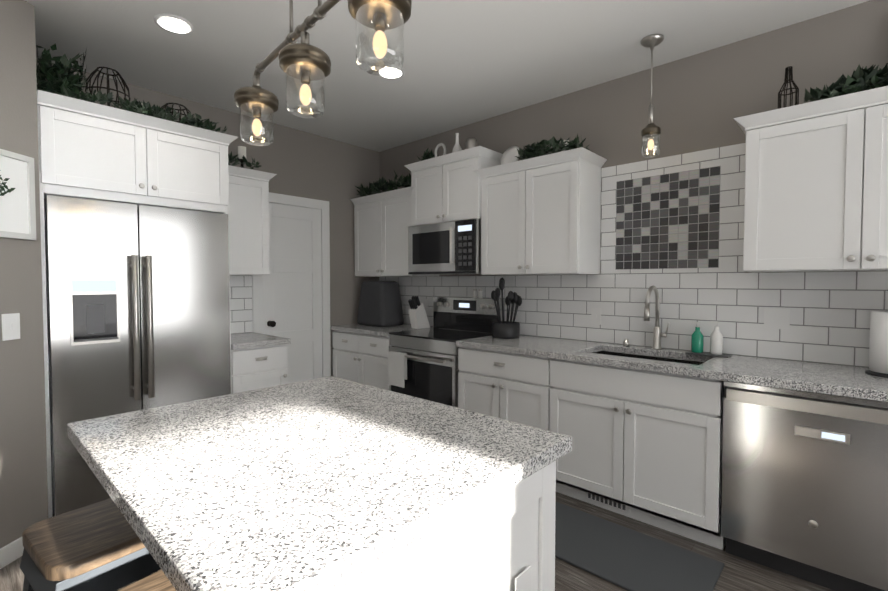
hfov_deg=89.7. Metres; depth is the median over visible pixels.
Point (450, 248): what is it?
microwave
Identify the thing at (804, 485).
dishwasher
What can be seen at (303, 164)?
wall
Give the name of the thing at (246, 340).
countertop
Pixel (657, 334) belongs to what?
faucet
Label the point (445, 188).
upper cabinet
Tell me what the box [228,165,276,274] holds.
upper cabinet
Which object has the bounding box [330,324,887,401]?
countertop
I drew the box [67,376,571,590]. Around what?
island countertop
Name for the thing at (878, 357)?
paper towel holder
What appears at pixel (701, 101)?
wall
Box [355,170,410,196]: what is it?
plant
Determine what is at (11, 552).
baseboard
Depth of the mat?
2.16 m
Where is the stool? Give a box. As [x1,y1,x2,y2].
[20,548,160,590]
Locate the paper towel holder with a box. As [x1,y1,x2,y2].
[865,311,887,377]
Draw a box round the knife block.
[408,296,429,328]
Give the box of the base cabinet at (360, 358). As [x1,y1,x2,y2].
[332,331,391,389]
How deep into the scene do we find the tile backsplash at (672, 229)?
2.79 m
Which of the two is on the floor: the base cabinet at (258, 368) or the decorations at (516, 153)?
the base cabinet at (258, 368)
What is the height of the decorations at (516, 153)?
0.178 m
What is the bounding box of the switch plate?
[1,313,19,340]
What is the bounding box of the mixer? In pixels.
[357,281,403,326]
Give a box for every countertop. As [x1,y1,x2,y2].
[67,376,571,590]
[231,332,290,349]
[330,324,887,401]
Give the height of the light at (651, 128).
0.664 m
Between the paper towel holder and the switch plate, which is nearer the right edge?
the paper towel holder
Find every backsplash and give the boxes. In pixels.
[230,275,252,333]
[379,143,887,366]
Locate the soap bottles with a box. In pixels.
[685,321,731,357]
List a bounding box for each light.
[154,13,194,34]
[377,65,404,78]
[641,34,663,156]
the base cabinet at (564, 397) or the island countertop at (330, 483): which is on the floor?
the base cabinet at (564, 397)
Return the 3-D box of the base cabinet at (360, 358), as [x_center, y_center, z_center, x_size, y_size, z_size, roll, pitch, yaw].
[-0.572,0.777,4.329,0.863,0.876,0.619,2,2,43]
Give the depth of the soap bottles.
2.60 m
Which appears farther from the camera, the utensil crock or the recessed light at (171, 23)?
the utensil crock
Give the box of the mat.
[555,501,723,590]
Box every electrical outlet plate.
[591,308,600,324]
[764,308,789,329]
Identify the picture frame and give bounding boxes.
[0,149,35,239]
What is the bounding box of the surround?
[37,90,237,517]
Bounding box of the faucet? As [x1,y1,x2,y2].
[623,285,669,349]
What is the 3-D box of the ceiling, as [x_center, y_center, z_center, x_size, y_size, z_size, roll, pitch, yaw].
[-0.671,-1.447,0.019,7.100,0.100,7.600,2,2,43]
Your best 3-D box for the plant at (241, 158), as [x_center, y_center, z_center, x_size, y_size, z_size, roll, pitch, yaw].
[-1.583,-1.048,3.427,0.183,0.175,0.302,2,2,43]
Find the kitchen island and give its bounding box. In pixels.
[338,461,555,590]
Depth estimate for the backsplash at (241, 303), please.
3.74 m
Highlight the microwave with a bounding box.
[408,219,480,274]
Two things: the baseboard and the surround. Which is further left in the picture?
the baseboard
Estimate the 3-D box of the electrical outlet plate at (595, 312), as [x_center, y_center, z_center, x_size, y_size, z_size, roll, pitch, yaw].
[1.085,0.148,3.188,0.070,0.114,0.010,2,2,43]
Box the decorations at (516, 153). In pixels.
[501,134,588,163]
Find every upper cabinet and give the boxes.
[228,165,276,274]
[351,187,438,276]
[407,146,502,229]
[479,147,602,274]
[743,86,887,271]
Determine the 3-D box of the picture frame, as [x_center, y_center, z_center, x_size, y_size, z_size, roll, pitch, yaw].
[-2.077,-0.478,2.056,0.020,0.410,0.380,0,2,4]
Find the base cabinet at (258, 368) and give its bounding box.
[231,344,287,393]
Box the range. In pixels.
[388,289,504,407]
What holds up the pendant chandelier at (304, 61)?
hanging from the ceiling
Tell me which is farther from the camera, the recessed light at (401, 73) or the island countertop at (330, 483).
the recessed light at (401, 73)
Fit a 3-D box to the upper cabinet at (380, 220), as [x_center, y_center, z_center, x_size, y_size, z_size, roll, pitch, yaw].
[-0.480,-0.578,4.388,0.863,0.780,0.349,2,2,43]
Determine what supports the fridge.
on the floor
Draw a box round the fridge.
[44,195,230,516]
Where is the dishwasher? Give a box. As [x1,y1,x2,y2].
[721,381,887,590]
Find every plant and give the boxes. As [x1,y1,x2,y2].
[36,43,226,132]
[228,146,260,168]
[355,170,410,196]
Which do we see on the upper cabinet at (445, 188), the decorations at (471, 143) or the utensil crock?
the decorations at (471, 143)
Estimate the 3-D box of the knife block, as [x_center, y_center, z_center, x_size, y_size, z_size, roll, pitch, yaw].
[-0.233,0.154,4.134,0.090,0.300,0.218,2,2,43]
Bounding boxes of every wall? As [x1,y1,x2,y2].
[0,0,47,547]
[36,58,379,375]
[379,0,887,367]
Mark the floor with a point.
(739, 574)
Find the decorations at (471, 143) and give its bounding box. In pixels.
[417,133,476,160]
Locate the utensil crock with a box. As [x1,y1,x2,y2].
[491,277,521,338]
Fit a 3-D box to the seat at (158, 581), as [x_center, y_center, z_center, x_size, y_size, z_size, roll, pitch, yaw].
[-0.588,0.667,0.883,0.320,0.037,0.320,1,2,35]
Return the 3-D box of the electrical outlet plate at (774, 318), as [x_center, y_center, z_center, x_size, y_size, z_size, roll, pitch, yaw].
[1.850,0.130,2.483,0.115,0.114,0.010,2,2,43]
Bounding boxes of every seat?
[22,498,145,580]
[118,570,175,590]
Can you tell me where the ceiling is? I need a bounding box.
[25,0,869,151]
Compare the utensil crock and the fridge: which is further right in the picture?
the utensil crock
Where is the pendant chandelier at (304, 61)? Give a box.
[234,0,411,145]
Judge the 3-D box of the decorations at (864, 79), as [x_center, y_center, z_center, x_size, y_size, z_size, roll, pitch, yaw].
[1.956,-1.018,1.989,0.763,0.240,0.180,2,2,43]
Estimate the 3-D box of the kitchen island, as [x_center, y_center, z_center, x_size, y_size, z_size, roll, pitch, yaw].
[-0.337,0.867,1.338,1.101,0.875,0.710,2,2,43]
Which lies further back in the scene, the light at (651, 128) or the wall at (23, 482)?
the light at (651, 128)
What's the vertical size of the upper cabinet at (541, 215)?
0.800 m
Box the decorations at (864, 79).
[778,63,887,108]
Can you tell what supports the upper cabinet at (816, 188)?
attached to the wall at (701, 101)
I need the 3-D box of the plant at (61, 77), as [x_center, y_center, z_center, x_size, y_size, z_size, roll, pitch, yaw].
[-1.990,-1.239,2.877,0.635,0.328,0.950,2,2,43]
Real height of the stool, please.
0.632 m
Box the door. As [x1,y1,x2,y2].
[252,192,330,383]
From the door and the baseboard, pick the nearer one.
the baseboard
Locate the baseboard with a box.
[0,537,23,568]
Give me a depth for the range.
3.61 m
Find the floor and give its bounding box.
[0,492,833,590]
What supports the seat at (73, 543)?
on the stool

